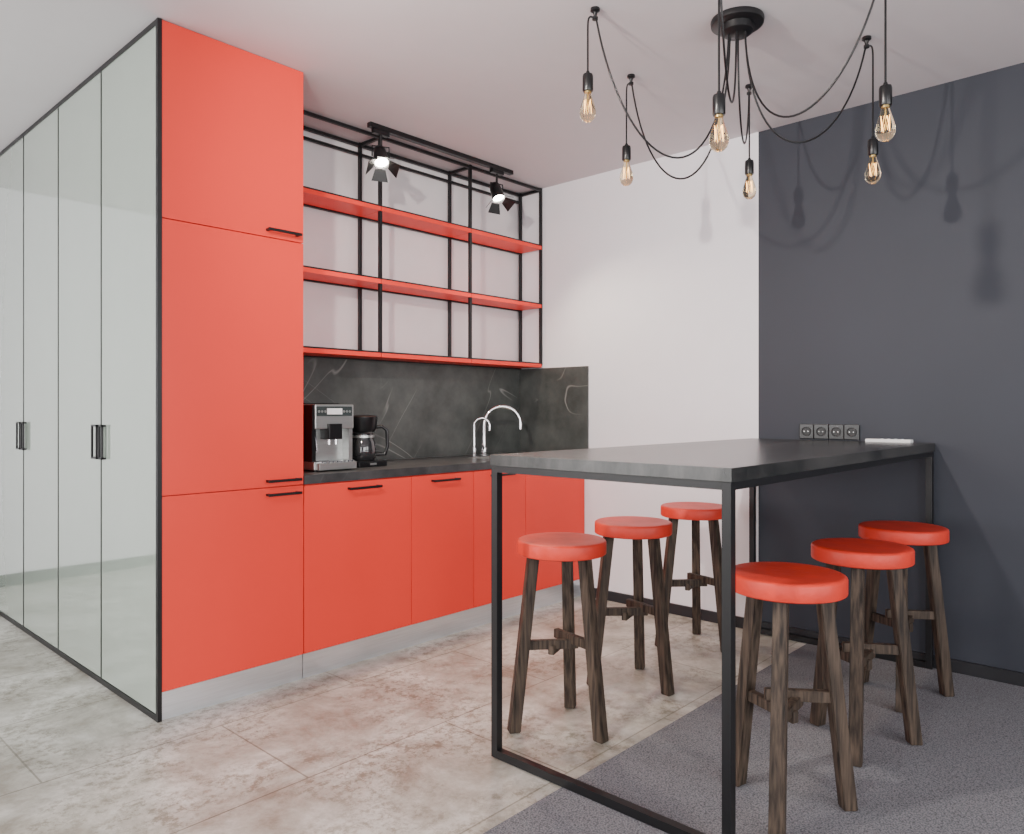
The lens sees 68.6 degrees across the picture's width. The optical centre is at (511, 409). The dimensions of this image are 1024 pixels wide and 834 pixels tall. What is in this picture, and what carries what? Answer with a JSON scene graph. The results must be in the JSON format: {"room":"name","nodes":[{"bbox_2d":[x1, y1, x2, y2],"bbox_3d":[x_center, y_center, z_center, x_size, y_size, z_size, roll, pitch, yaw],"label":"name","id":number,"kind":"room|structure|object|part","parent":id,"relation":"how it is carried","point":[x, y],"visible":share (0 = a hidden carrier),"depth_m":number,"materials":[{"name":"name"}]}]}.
{"room":"kitchen","nodes":[
{"label":"kitchen","id":0,"kind":"room"},
{"bbox_2d":[0,596,806,833],"bbox_3d":[-0.710,1.250,1.812,8.700,0.100,6.300,0,0,43],"label":"floor","id":1,"kind":"structure","parent":0,"point":[399,741],"depth_m":2.73,"materials":[{"name":"concrete"}]},
{"bbox_2d":[0,17,161,722],"bbox_3d":[-2.266,-0.153,4.141,3.043,2.706,0.648,0,0,43],"label":"wardrobe","id":2,"kind":"object","parent":1,"relation":"on","point":[81,187],"visible":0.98,"depth_m":3.39,"materials":[{"name":"white glass"}]},
{"bbox_3d":[-2.865,-0.155,4.283,0.570,2.661,0.009,0,0,43],"label":"door panel","id":3,"kind":"part","parent":2,"relation":"part of","materials":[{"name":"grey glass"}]},
{"bbox_3d":[-2.439,-0.155,3.889,0.570,2.661,0.009,0,0,43],"label":"door panel","id":4,"kind":"part","parent":2,"relation":"part of","materials":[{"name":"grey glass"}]},
{"bbox_3d":[-2.473,-1.496,3.918,3.040,0.020,0.013,0,0,43],"label":"rail","id":5,"kind":"part","parent":2,"relation":"part of","materials":[{"name":"black metal"}]},
{"bbox_3d":[-2.473,1.188,3.918,3.040,0.023,0.013,0,0,43],"label":"rail","id":6,"kind":"part","parent":2,"relation":"part of","materials":[{"name":"black metal"}]},
{"bbox_3d":[-2.013,-0.155,3.496,0.570,2.661,0.009,0,0,43],"label":"door panel","id":7,"kind":"part","parent":2,"relation":"part of","materials":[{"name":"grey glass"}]},
{"bbox_3d":[-1.581,-0.155,3.098,0.585,2.661,0.009,0,0,43],"label":"door panel","id":8,"kind":"part","parent":2,"relation":"part of","materials":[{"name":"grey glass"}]},
{"bbox_3d":[-1.360,-0.153,2.892,0.018,2.706,0.016,0,0,43],"label":"corner post","id":9,"kind":"part","parent":2,"relation":"part of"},
{"bbox_2d":[162,20,302,719],"bbox_3d":[-1.348,-0.152,3.314,0.634,2.705,0.617,0,0,43],"label":"tall cabinet","id":10,"kind":"object","parent":1,"relation":"on","point":[232,117],"visible":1,"depth_m":3.09,"materials":[{"name":"laminate"}]},
{"bbox_3d":[-1.147,-1.125,3.128,0.018,0.761,0.617,0,0,43],"label":"door","id":11,"kind":"part","parent":10,"relation":"part of","materials":[{"name":"red laminate"}]},
{"bbox_3d":[-1.147,-0.204,3.128,0.018,1.071,0.617,0,0,43],"label":"door","id":12,"kind":"part","parent":10,"relation":"part of","materials":[{"name":"red laminate"}]},
{"bbox_3d":[-1.147,0.712,3.128,0.018,0.753,0.617,0,0,43],"label":"door","id":13,"kind":"part","parent":10,"relation":"part of","materials":[{"name":"red laminate"}]},
{"bbox_2d":[301,469,583,677],"bbox_3d":[-0.427,0.767,4.292,0.607,0.865,2.064,0,0,43],"label":"base cabinet","id":14,"kind":"object","parent":1,"relation":"on","point":[391,564],"visible":0.55,"depth_m":3.81,"materials":[{"name":"laminate"}]},
{"bbox_3d":[-0.726,0.713,3.585,0.020,0.750,0.614,0,0,43],"label":"door","id":15,"kind":"part","parent":14,"relation":"part of","materials":[{"name":"red laminate"}]},
{"bbox_2d":[303,452,523,483],"bbox_3d":[-0.434,0.312,4.299,0.568,0.040,2.064,0,0,43],"label":"countertop","id":16,"kind":"structure","parent":14,"relation":"on","point":[445,464],"depth_m":3.86,"materials":[{"name":"grey stone"}]},
{"bbox_2d":[303,403,356,471],"bbox_3d":[-0.982,0.129,3.736,0.410,0.326,0.230,0,0,43],"label":"espresso machine","id":17,"kind":"object","parent":16,"relation":"on","point":[327,427],"visible":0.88,"depth_m":3.61,"materials":[{"name":"silver plastic"}]},
{"bbox_3d":[-1.018,-0.026,3.770,0.250,0.015,0.190,0,0,43],"label":"lid","id":18,"kind":"part","parent":17,"relation":"part of","materials":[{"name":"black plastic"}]},
{"bbox_3d":[-0.857,0.006,3.625,0.004,0.046,0.200,0,0,43],"label":"control panel","id":19,"kind":"part","parent":17,"relation":"part of","materials":[{"name":"silver metal"}]},
{"bbox_2d":[316,461,356,470],"bbox_3d":[-0.842,0.268,3.607,0.030,0.034,0.210,0,0,43],"label":"drip tray","id":20,"kind":"object","parent":17,"relation":"on","point":[320,465],"depth_m":3.58,"materials":[{"name":"metal"}]},
{"bbox_2d":[352,415,388,467],"bbox_3d":[-0.791,0.159,3.941,0.252,0.266,0.210,0,0,43],"label":"drip coffee maker","id":21,"kind":"object","parent":16,"relation":"on","point":[364,449],"visible":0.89,"depth_m":3.85,"materials":[{"name":"black plastic"}]},
{"bbox_3d":[-0.685,0.159,3.934,0.085,0.164,0.019,0,0,-17],"label":"carafe handle","id":22,"kind":"part","parent":21,"relation":"part of","materials":[{"name":"black plastic"}]},
{"bbox_2d":[469,456,489,458],"bbox_3d":[-0.032,0.388,4.684,0.318,0.185,0.478,0,0,43],"label":"sink","id":23,"kind":"object","parent":16,"relation":"in","point":[485,457],"visible":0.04,"depth_m":4.74,"materials":[{"name":"metal"}]},
{"bbox_2d":[472,405,521,455],"bbox_3d":[-0.099,0.129,4.853,0.323,0.327,0.100,0,0,-21],"label":"kitchen faucet","id":24,"kind":"object","parent":16,"relation":"on","point":[483,448],"visible":1,"depth_m":4.84,"materials":[{"name":"silver metal"}]},
{"bbox_3d":[-0.194,0.148,4.819,0.116,0.208,0.016,0,0,6],"label":"spout","id":25,"kind":"part","parent":24,"relation":"part of","materials":[{"name":"silver metal"}]},
{"bbox_3d":[-0.063,0.109,4.860,0.260,0.287,0.024,0,0,-6],"label":"spout","id":26,"kind":"part","parent":24,"relation":"part of","materials":[{"name":"silver metal"}]},
{"bbox_3d":[-0.367,0.713,3.974,0.020,0.750,0.436,0,0,43],"label":"door","id":27,"kind":"part","parent":14,"relation":"part of","materials":[{"name":"red laminate"}]},
{"bbox_3d":[-0.073,0.713,4.293,0.020,0.750,0.425,0,0,43],"label":"door","id":28,"kind":"part","parent":14,"relation":"part of","materials":[{"name":"red laminate"}]},
{"bbox_3d":[0.268,0.713,4.662,0.020,0.750,0.573,0,0,43],"label":"door","id":29,"kind":"part","parent":14,"relation":"part of","materials":[{"name":"red laminate"}]},
{"bbox_2d":[507,532,608,743],"bbox_3d":[0.205,0.844,2.841,0.379,0.710,0.380,0,0,43],"label":"wooden bar stool","id":30,"kind":"object","parent":1,"relation":"on","point":[565,548],"visible":1,"depth_m":2.79,"materials":[{"name":"red paint"}]},
{"bbox_3d":[0.043,0.871,2.813,0.117,0.655,0.043,0,0,-15],"label":"leg","id":31,"kind":"part","parent":30,"relation":"part of","materials":[{"name":"brown wood"}]},
{"bbox_3d":[0.188,0.516,2.852,0.338,0.054,0.338,0,0,43],"label":"seat","id":32,"kind":"part","parent":30,"relation":"part of","materials":[{"name":"red paint"}]},
{"bbox_3d":[0.227,0.871,2.998,0.043,0.655,0.117,0,0,15],"label":"leg","id":33,"kind":"part","parent":30,"relation":"part of","materials":[{"name":"brown wood"}]},
{"bbox_3d":[0.295,0.871,2.746,0.118,0.656,0.045,0,0,43],"label":"leg","id":34,"kind":"part","parent":30,"relation":"part of","materials":[{"name":"brown wood"}]},
{"bbox_2d":[586,516,674,695],"bbox_3d":[0.555,0.844,3.302,0.379,0.710,0.379,0,0,43],"label":"wooden bar stool","id":35,"kind":"object","parent":1,"relation":"on","point":[636,528],"visible":0.99,"depth_m":3.26,"materials":[{"name":"red paint"}]},
{"bbox_3d":[0.386,0.871,3.280,0.117,0.655,0.043,0,0,-11],"label":"leg","id":36,"kind":"part","parent":35,"relation":"part of","materials":[{"name":"brown wood"}]},
{"bbox_3d":[0.534,0.516,3.309,0.338,0.054,0.338,0,0,43],"label":"seat","id":37,"kind":"part","parent":35,"relation":"part of","materials":[{"name":"red leather"}]},
{"bbox_3d":[0.582,0.871,3.452,0.043,0.655,0.117,0,0,19],"label":"leg","id":38,"kind":"part","parent":35,"relation":"part of","materials":[{"name":"brown wood"}]},
{"bbox_3d":[0.633,0.871,3.196,0.043,0.655,0.117,0,0,-41],"label":"leg","id":39,"kind":"part","parent":35,"relation":"part of","materials":[{"name":"brown wood"}]},
{"bbox_2d":[655,502,721,652],"bbox_3d":[0.954,0.844,3.842,0.379,0.710,0.379,0,0,43],"label":"wooden bar stool","id":40,"kind":"object","parent":1,"relation":"on","point":[697,512],"visible":0.9,"depth_m":3.80,"materials":[{"name":"red paint"}]},
{"bbox_3d":[0.786,0.871,3.818,0.117,0.655,0.043,0,0,-12],"label":"leg","id":41,"kind":"part","parent":40,"relation":"part of","materials":[{"name":"brown wood"}]},
{"bbox_3d":[0.934,0.516,3.850,0.338,0.054,0.338,0,0,43],"label":"seat","id":42,"kind":"part","parent":40,"relation":"part of","materials":[{"name":"red leather"}]},
{"bbox_3d":[0.980,0.871,3.994,0.043,0.655,0.117,0,0,18],"label":"leg","id":43,"kind":"part","parent":40,"relation":"part of","materials":[{"name":"brown wood"}]},
{"bbox_3d":[1.035,0.871,3.739,0.043,0.655,0.117,0,0,-42],"label":"leg","id":44,"kind":"part","parent":40,"relation":"part of","materials":[{"name":"brown wood"}]},
{"bbox_2d":[483,643,1023,833],"bbox_3d":[0.938,1.198,0.294,3.980,0.003,6.065,0,0,43],"label":"carpet","id":45,"kind":"object","parent":1,"relation":"on","point":[966,776],"visible":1,"depth_m":2.49,"materials":[{"name":"grey carpet"}]},
{"bbox_2d":[490,438,934,833],"bbox_3d":[0.943,0.675,3.039,0.896,1.042,2.039,0,0,43],"label":"bar table","id":46,"kind":"object","parent":45,"relation":"on","point":[728,466],"visible":0.88,"depth_m":2.42,"materials":[{"name":"laminate"}]},
{"bbox_3d":[-0.053,0.694,2.595,0.027,1.004,0.027,0,0,43],"label":"leg","id":47,"kind":"part","parent":46,"relation":"part of","materials":[{"name":"black metal"}]},
{"bbox_3d":[0.264,1.183,2.303,0.834,0.027,0.027,0,0,43],"label":"floor rail","id":48,"kind":"part","parent":46,"relation":"part of","materials":[{"name":"black metal"}]},
{"bbox_3d":[0.580,0.694,2.011,0.027,1.004,0.027,0,0,43],"label":"leg","id":49,"kind":"part","parent":46,"relation":"part of","materials":[{"name":"black metal"}]},
{"bbox_3d":[1.301,0.694,4.062,0.027,1.004,0.027,0,0,43],"label":"leg","id":50,"kind":"part","parent":46,"relation":"part of","materials":[{"name":"black metal"}]},
{"bbox_3d":[1.617,1.183,3.770,0.834,0.027,0.027,0,0,43],"label":"floor rail","id":51,"kind":"part","parent":46,"relation":"part of","materials":[{"name":"black metal"}]},
{"bbox_2d":[865,439,912,442],"bbox_3d":[1.784,0.145,3.555,0.200,0.018,0.045,0,0,43],"label":"remote control","id":52,"kind":"object","parent":46,"relation":"on","point":[866,440],"visible":1,"depth_m":3.53,"materials":[{"name":"plastic"}]},
{"bbox_3d":[1.934,0.694,3.478,0.027,1.004,0.027,0,0,43],"label":"leg","id":53,"kind":"part","parent":46,"relation":"part of","materials":[{"name":"black metal"}]},
{"bbox_2d":[736,562,857,833],"bbox_3d":[0.794,0.840,2.245,0.376,0.710,0.376,0,0,43],"label":"wooden bar stool","id":54,"kind":"object","parent":45,"relation":"on","point":[783,584],"visible":0.87,"depth_m":2.23,"materials":[{"name":"red paint"}]},
{"bbox_3d":[0.741,0.867,2.374,0.043,0.655,0.117,0,0,-32],"label":"leg","id":55,"kind":"part","parent":54,"relation":"part of","materials":[{"name":"brown wood"}]},
{"bbox_3d":[0.751,0.867,2.113,0.043,0.655,0.117,0,0,28],"label":"leg","id":56,"kind":"part","parent":54,"relation":"part of","materials":[{"name":"brown wood"}]},
{"bbox_3d":[0.821,0.512,2.247,0.338,0.054,0.338,0,0,43],"label":"seat","id":57,"kind":"part","parent":54,"relation":"part of","materials":[{"name":"red leather"}]},
{"bbox_3d":[0.972,0.867,2.253,0.117,0.655,0.043,0,0,-2],"label":"leg","id":58,"kind":"part","parent":54,"relation":"part of","materials":[{"name":"brown wood"}]},
{"bbox_2d":[809,538,922,767],"bbox_3d":[1.228,0.840,2.693,0.374,0.710,0.377,0,0,43],"label":"wooden bar stool","id":59,"kind":"object","parent":45,"relation":"on","point":[857,554],"visible":0.98,"depth_m":2.67,"materials":[{"name":"red paint"}]},
{"bbox_3d":[1.181,0.867,2.827,0.043,0.655,0.117,0,0,-29],"label":"leg","id":60,"kind":"part","parent":59,"relation":"part of","materials":[{"name":"brown wood"}]},
{"bbox_3d":[1.178,0.867,2.566,0.043,0.655,0.117,0,0,31],"label":"leg","id":61,"kind":"part","parent":59,"relation":"part of","materials":[{"name":"brown wood"}]},
{"bbox_3d":[1.255,0.512,2.696,0.338,0.054,0.338,0,0,43],"label":"seat","id":62,"kind":"part","parent":59,"relation":"part of","materials":[{"name":"red leather"}]},
{"bbox_3d":[1.405,0.867,2.694,0.117,0.655,0.043,0,0,1],"label":"leg","id":63,"kind":"part","parent":59,"relation":"part of","materials":[{"name":"brown wood"}]},
{"bbox_2d":[858,520,954,712],"bbox_3d":[1.609,0.840,3.143,0.375,0.710,0.376,0,0,43],"label":"wooden bar stool","id":64,"kind":"object","parent":45,"relation":"on","point":[926,535],"visible":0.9,"depth_m":3.13,"materials":[{"name":"red paint"}]},
{"bbox_3d":[1.558,0.867,3.273,0.043,0.655,0.117,0,0,-31],"label":"leg","id":65,"kind":"part","parent":64,"relation":"part of","materials":[{"name":"brown wood"}]},
{"bbox_3d":[1.563,0.867,3.012,0.043,0.655,0.117,0,0,29],"label":"leg","id":66,"kind":"part","parent":64,"relation":"part of","materials":[{"name":"brown wood"}]},
{"bbox_3d":[1.636,0.512,3.144,0.338,0.054,0.338,0,0,43],"label":"seat","id":67,"kind":"part","parent":64,"relation":"part of","materials":[{"name":"red leather"}]},
{"bbox_3d":[1.786,0.867,3.147,0.117,0.655,0.043,0,0,-1],"label":"leg","id":68,"kind":"part","parent":64,"relation":"part of","materials":[{"name":"brown wood"}]},
{"bbox_2d":[302,130,518,459],"bbox_3d":[-0.685,-0.154,4.537,0.100,2.708,2.060,0,0,43],"label":"wall","id":69,"kind":"structure","parent":0,"point":[414,325],"depth_m":4.51,"materials":[{"name":"paint"}]},
{"bbox_2d":[303,357,588,459],"bbox_3d":[-0.427,0.004,4.295,0.604,0.575,2.064,0,0,43],"label":"backsplash","id":70,"kind":"structure","parent":69,"relation":"attached to","point":[427,410],"depth_m":4.79,"materials":[{"name":"grey stone"}]},
{"bbox_3d":[0.273,0.004,5.047,0.594,0.575,0.010,0,0,43],"label":"panel","id":71,"kind":"part","parent":70,"relation":"part of","materials":[{"name":"stone"}]},
{"bbox_2d":[0,0,1023,193],"bbox_3d":[-0.710,-1.558,1.812,8.700,0.100,6.300,0,0,43],"label":"ceiling","id":72,"kind":"structure","parent":0,"point":[498,82],"depth_m":3.24,"materials":[{"name":"paint"}]},
{"bbox_2d":[303,110,541,369],"bbox_3d":[-0.563,-0.893,4.420,0.204,1.225,2.054,0,0,43],"label":"shelf","id":73,"kind":"object","parent":72,"relation":"hanging from","point":[360,209],"visible":0.66,"depth_m":4.42,"materials":[{"name":"red paint"}]},
{"bbox_3d":[-0.858,-0.903,4.239,0.017,1.206,0.017,0,0,43],"label":"post","id":74,"kind":"part","parent":73,"relation":"part of","materials":[{"name":"black metal"}]},
{"bbox_3d":[-0.722,-0.903,4.113,0.017,1.206,0.017,0,0,43],"label":"post","id":75,"kind":"part","parent":73,"relation":"part of","materials":[{"name":"black metal"}]},
{"bbox_3d":[-0.632,-1.440,4.484,0.015,0.015,2.037,0,0,43],"label":"rail","id":76,"kind":"part","parent":73,"relation":"part of","materials":[{"name":"black metal"}]},
{"bbox_3d":[-0.632,-1.493,4.484,0.015,0.017,2.037,0,0,43],"label":"rail","id":77,"kind":"part","parent":73,"relation":"part of","materials":[{"name":"black metal"}]},
{"bbox_3d":[-0.496,-1.493,4.358,0.015,0.017,2.037,0,0,43],"label":"rail","id":78,"kind":"part","parent":73,"relation":"part of","materials":[{"name":"black metal"}]},
{"bbox_3d":[-0.496,-0.315,4.358,0.015,0.012,2.037,0,0,43],"label":"rail","id":79,"kind":"part","parent":73,"relation":"part of","materials":[{"name":"metal"}]},
{"bbox_3d":[-0.496,-0.718,4.358,0.015,0.012,2.037,0,0,43],"label":"rail","id":80,"kind":"part","parent":73,"relation":"part of","materials":[{"name":"black metal"}]},
{"bbox_3d":[-0.496,-1.115,4.358,0.015,0.012,2.037,0,0,43],"label":"rail","id":81,"kind":"part","parent":73,"relation":"part of","materials":[{"name":"black metal"}]},
{"bbox_3d":[-0.394,-0.903,4.742,0.017,1.206,0.017,0,0,43],"label":"post","id":82,"kind":"part","parent":73,"relation":"part of","materials":[{"name":"black metal"}]},
{"bbox_3d":[-0.258,-0.903,4.616,0.017,1.206,0.017,0,0,43],"label":"post","id":83,"kind":"part","parent":73,"relation":"part of","materials":[{"name":"black metal"}]},
{"bbox_3d":[0.059,-0.903,5.232,0.017,1.206,0.017,0,0,43],"label":"post","id":84,"kind":"part","parent":73,"relation":"part of","materials":[{"name":"black metal"}]},
{"bbox_3d":[0.195,-0.903,5.107,0.017,1.206,0.017,0,0,43],"label":"post","id":85,"kind":"part","parent":73,"relation":"part of","materials":[{"name":"black metal"}]},
{"bbox_2d":[366,121,514,214],"bbox_3d":[-0.360,-1.362,4.294,0.180,0.290,1.136,0,0,43],"label":"track light","id":86,"kind":"object","parent":72,"relation":"attached to","point":[381,159],"depth_m":4.15,"materials":[{"name":"black metal"}]},
{"bbox_2d":[580,0,895,198],"bbox_3d":[0.878,-1.163,2.939,1.223,0.691,1.192,0,0,43],"label":"pendant lamp","id":87,"kind":"object","parent":72,"relation":"hanging from","point":[737,23],"visible":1,"depth_m":2.84,"materials":[{"name":"black plastic"}]},
{"bbox_2d":[582,71,592,92],"bbox_3d":[0.284,-1.232,2.816,0.040,0.076,0.040,0,0,43],"label":"socket","id":88,"kind":"object","parent":87,"relation":"attached to","point":[587,79],"depth_m":2.80,"materials":[{"name":"black plastic"}]},
{"bbox_3d":[0.284,-1.132,2.816,0.061,0.106,0.061,0,0,43],"label":"bulb glass","id":89,"kind":"part","parent":87,"relation":"part of","materials":[{"name":"clear glass"}]},
{"bbox_3d":[0.299,-1.371,2.818,0.037,0.217,0.007,0,0,-8],"label":"drop cord","id":90,"kind":"part","parent":87,"relation":"part of","materials":[{"name":"black plastic"}]},
{"bbox_2d":[622,143,630,160],"bbox_3d":[0.519,-1.170,3.408,0.040,0.076,0.040,0,0,43],"label":"socket","id":91,"kind":"object","parent":87,"relation":"attached to","point":[626,149],"depth_m":3.39,"materials":[{"name":"black plastic"}]},
{"bbox_3d":[0.519,-1.070,3.408,0.061,0.106,0.061,0,0,43],"label":"bulb glass","id":92,"kind":"part","parent":87,"relation":"part of","materials":[{"name":"clear glass"}]},
{"bbox_3d":[0.528,-1.340,3.395,0.007,0.279,0.039,0,0,-35],"label":"drop cord","id":93,"kind":"part","parent":87,"relation":"part of","materials":[{"name":"black plastic"}]},
{"bbox_3d":[0.575,-1.215,2.857,0.339,0.512,0.413,0,0,43],"label":"swag cord","id":94,"kind":"part","parent":87,"relation":"part of","materials":[{"name":"black plastic"}]},
{"bbox_3d":[0.694,-1.215,3.154,0.008,0.512,0.556,0,0,-35],"label":"swag cord","id":95,"kind":"part","parent":87,"relation":"part of","materials":[{"name":"black plastic"}]},
{"bbox_2d":[712,91,725,116],"bbox_3d":[0.655,-0.970,2.376,0.040,0.076,0.040,0,0,43],"label":"socket","id":96,"kind":"object","parent":87,"relation":"attached to","point":[719,99],"depth_m":2.36,"materials":[{"name":"black plastic"}]},
{"bbox_3d":[0.655,-1.240,2.377,0.007,0.479,0.012,0,0,22],"label":"drop cord","id":97,"kind":"part","parent":87,"relation":"part of","materials":[{"name":"black plastic"}]},
{"bbox_3d":[0.655,-0.870,2.376,0.061,0.106,0.061,0,0,43],"label":"bulb glass","id":98,"kind":"part","parent":87,"relation":"part of","materials":[{"name":"clear glass"}]},
{"bbox_3d":[0.756,-1.286,2.623,0.008,0.370,0.534,0,0,22],"label":"swag cord","id":99,"kind":"part","parent":87,"relation":"part of","materials":[{"name":"black plastic"}]},
{"bbox_3d":[0.991,-1.300,3.208,0.008,0.342,0.601,0,0,21],"label":"swag cord","id":100,"kind":"part","parent":87,"relation":"part of","materials":[{"name":"black plastic"}]},
{"bbox_3d":[1.103,-1.322,3.492,0.007,0.314,0.022,0,0,21],"label":"drop cord","id":101,"kind":"part","parent":87,"relation":"part of","materials":[{"name":"black plastic"}]},
{"bbox_3d":[1.106,-1.035,3.499,0.061,0.106,0.061,0,0,43],"label":"bulb glass","id":102,"kind":"part","parent":87,"relation":"part of","materials":[{"name":"clear glass"}]},
{"bbox_2d":[745,158,753,174],"bbox_3d":[1.106,-1.135,3.499,0.040,0.076,0.040,0,0,43],"label":"socket","id":103,"kind":"object","parent":87,"relation":"attached to","point":[749,164],"depth_m":3.48,"materials":[{"name":"black plastic"}]},
{"bbox_3d":[1.167,-1.261,2.972,0.550,0.420,0.008,0,0,-14],"label":"swag cord","id":104,"kind":"part","parent":87,"relation":"part of","materials":[{"name":"black plastic"}]},
{"bbox_3d":[1.054,-1.265,2.664,0.008,0.413,0.536,0,0,-38],"label":"swag cord","id":105,"kind":"part","parent":87,"relation":"part of","materials":[{"name":"black plastic"}]},
{"bbox_3d":[1.448,-1.290,3.041,0.039,0.379,0.007,0,0,-14],"label":"drop cord","id":106,"kind":"part","parent":87,"relation":"part of","materials":[{"name":"black plastic"}]},
{"bbox_2d":[867,136,877,156],"bbox_3d":[1.463,-1.070,3.045,0.040,0.076,0.040,0,0,43],"label":"socket","id":107,"kind":"object","parent":87,"relation":"attached to","point":[872,144],"depth_m":3.03,"materials":[{"name":"black plastic"}]},
{"bbox_3d":[1.463,-0.970,3.045,0.061,0.106,0.061,0,0,43],"label":"bulb glass","id":108,"kind":"part","parent":87,"relation":"part of","materials":[{"name":"clear glass"}]},
{"bbox_2d":[879,82,891,107],"bbox_3d":[1.220,-1.031,2.453,0.040,0.076,0.040,0,0,43],"label":"socket","id":109,"kind":"object","parent":87,"relation":"attached to","point":[885,90],"depth_m":2.44,"materials":[{"name":"black plastic"}]},
{"bbox_3d":[1.219,-1.270,2.454,0.007,0.418,0.012,0,0,-38],"label":"drop cord","id":110,"kind":"part","parent":87,"relation":"part of","materials":[{"name":"black plastic"}]},
{"bbox_3d":[1.220,-0.931,2.453,0.061,0.106,0.061,0,0,43],"label":"bulb glass","id":111,"kind":"part","parent":87,"relation":"part of","materials":[{"name":"clear glass"}]},
{"bbox_2d":[521,62,1023,672],"bbox_3d":[1.393,-0.154,4.090,8.500,2.708,0.100,0,0,43],"label":"wall","id":112,"kind":"structure","parent":0,"point":[892,307],"depth_m":3.83,"materials":[{"name":"paint"}]},
{"bbox_2d":[799,424,813,438],"bbox_3d":[1.526,0.110,3.890,0.073,0.076,0.012,0,0,43],"label":"plate","id":113,"kind":"object","parent":112,"relation":"attached to","point":[811,426],"visible":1,"depth_m":3.88,"materials":[{"name":"black plastic"}]},
{"bbox_2d":[801,427,810,435],"bbox_3d":[1.521,0.110,3.884,0.048,0.048,0.004,0,0,43],"label":"power socket","id":114,"kind":"object","parent":113,"relation":"in","point":[805,429],"visible":1,"depth_m":3.88,"materials":[{"name":"grey plastic"}]},
{"bbox_2d":[595,588,1023,686],"bbox_3d":[2.482,1.170,3.007,5.430,0.060,0.014,0,0,43],"label":"baseboard","id":115,"kind":"structure","parent":112,"relation":"attached to","point":[957,666],"depth_m":3.54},
{"bbox_2d":[814,424,828,438],"bbox_3d":[1.581,0.110,3.839,0.073,0.076,0.012,0,0,43],"label":"plate","id":116,"kind":"object","parent":112,"relation":"attached to","point":[825,426],"visible":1,"depth_m":3.83,"materials":[{"name":"black plastic"}]},
{"bbox_2d":[816,427,825,435],"bbox_3d":[1.576,0.110,3.833,0.048,0.048,0.004,0,0,43],"label":"power socket","id":117,"kind":"object","parent":116,"relation":"in","point":[820,429],"visible":1,"depth_m":3.83,"materials":[{"name":"grey plastic"}]},
{"bbox_2d":[829,424,843,439],"bbox_3d":[1.636,0.110,3.788,0.073,0.076,0.012,0,0,43],"label":"plate","id":118,"kind":"object","parent":112,"relation":"attached to","point":[840,426],"visible":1,"depth_m":3.78,"materials":[{"name":"black plastic"}]},
{"bbox_2d":[831,427,840,436],"bbox_3d":[1.631,0.110,3.783,0.048,0.048,0.004,0,0,43],"label":"power socket","id":119,"kind":"object","parent":118,"relation":"in","point":[834,430],"visible":1,"depth_m":3.78,"materials":[{"name":"grey plastic"}]},
{"bbox_2d":[844,424,859,439],"bbox_3d":[1.691,0.110,3.737,0.073,0.076,0.012,0,0,43],"label":"plate","id":120,"kind":"object","parent":112,"relation":"attached to","point":[846,426],"visible":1,"depth_m":3.73,"materials":[{"name":"black plastic"}]},
{"bbox_2d":[846,427,855,436],"bbox_3d":[1.686,0.110,3.732,0.048,0.048,0.004,0,0,43],"label":"power socket","id":121,"kind":"object","parent":120,"relation":"in","point":[851,430],"visible":1,"depth_m":3.73,"materials":[{"name":"grey plastic"}]}
]}

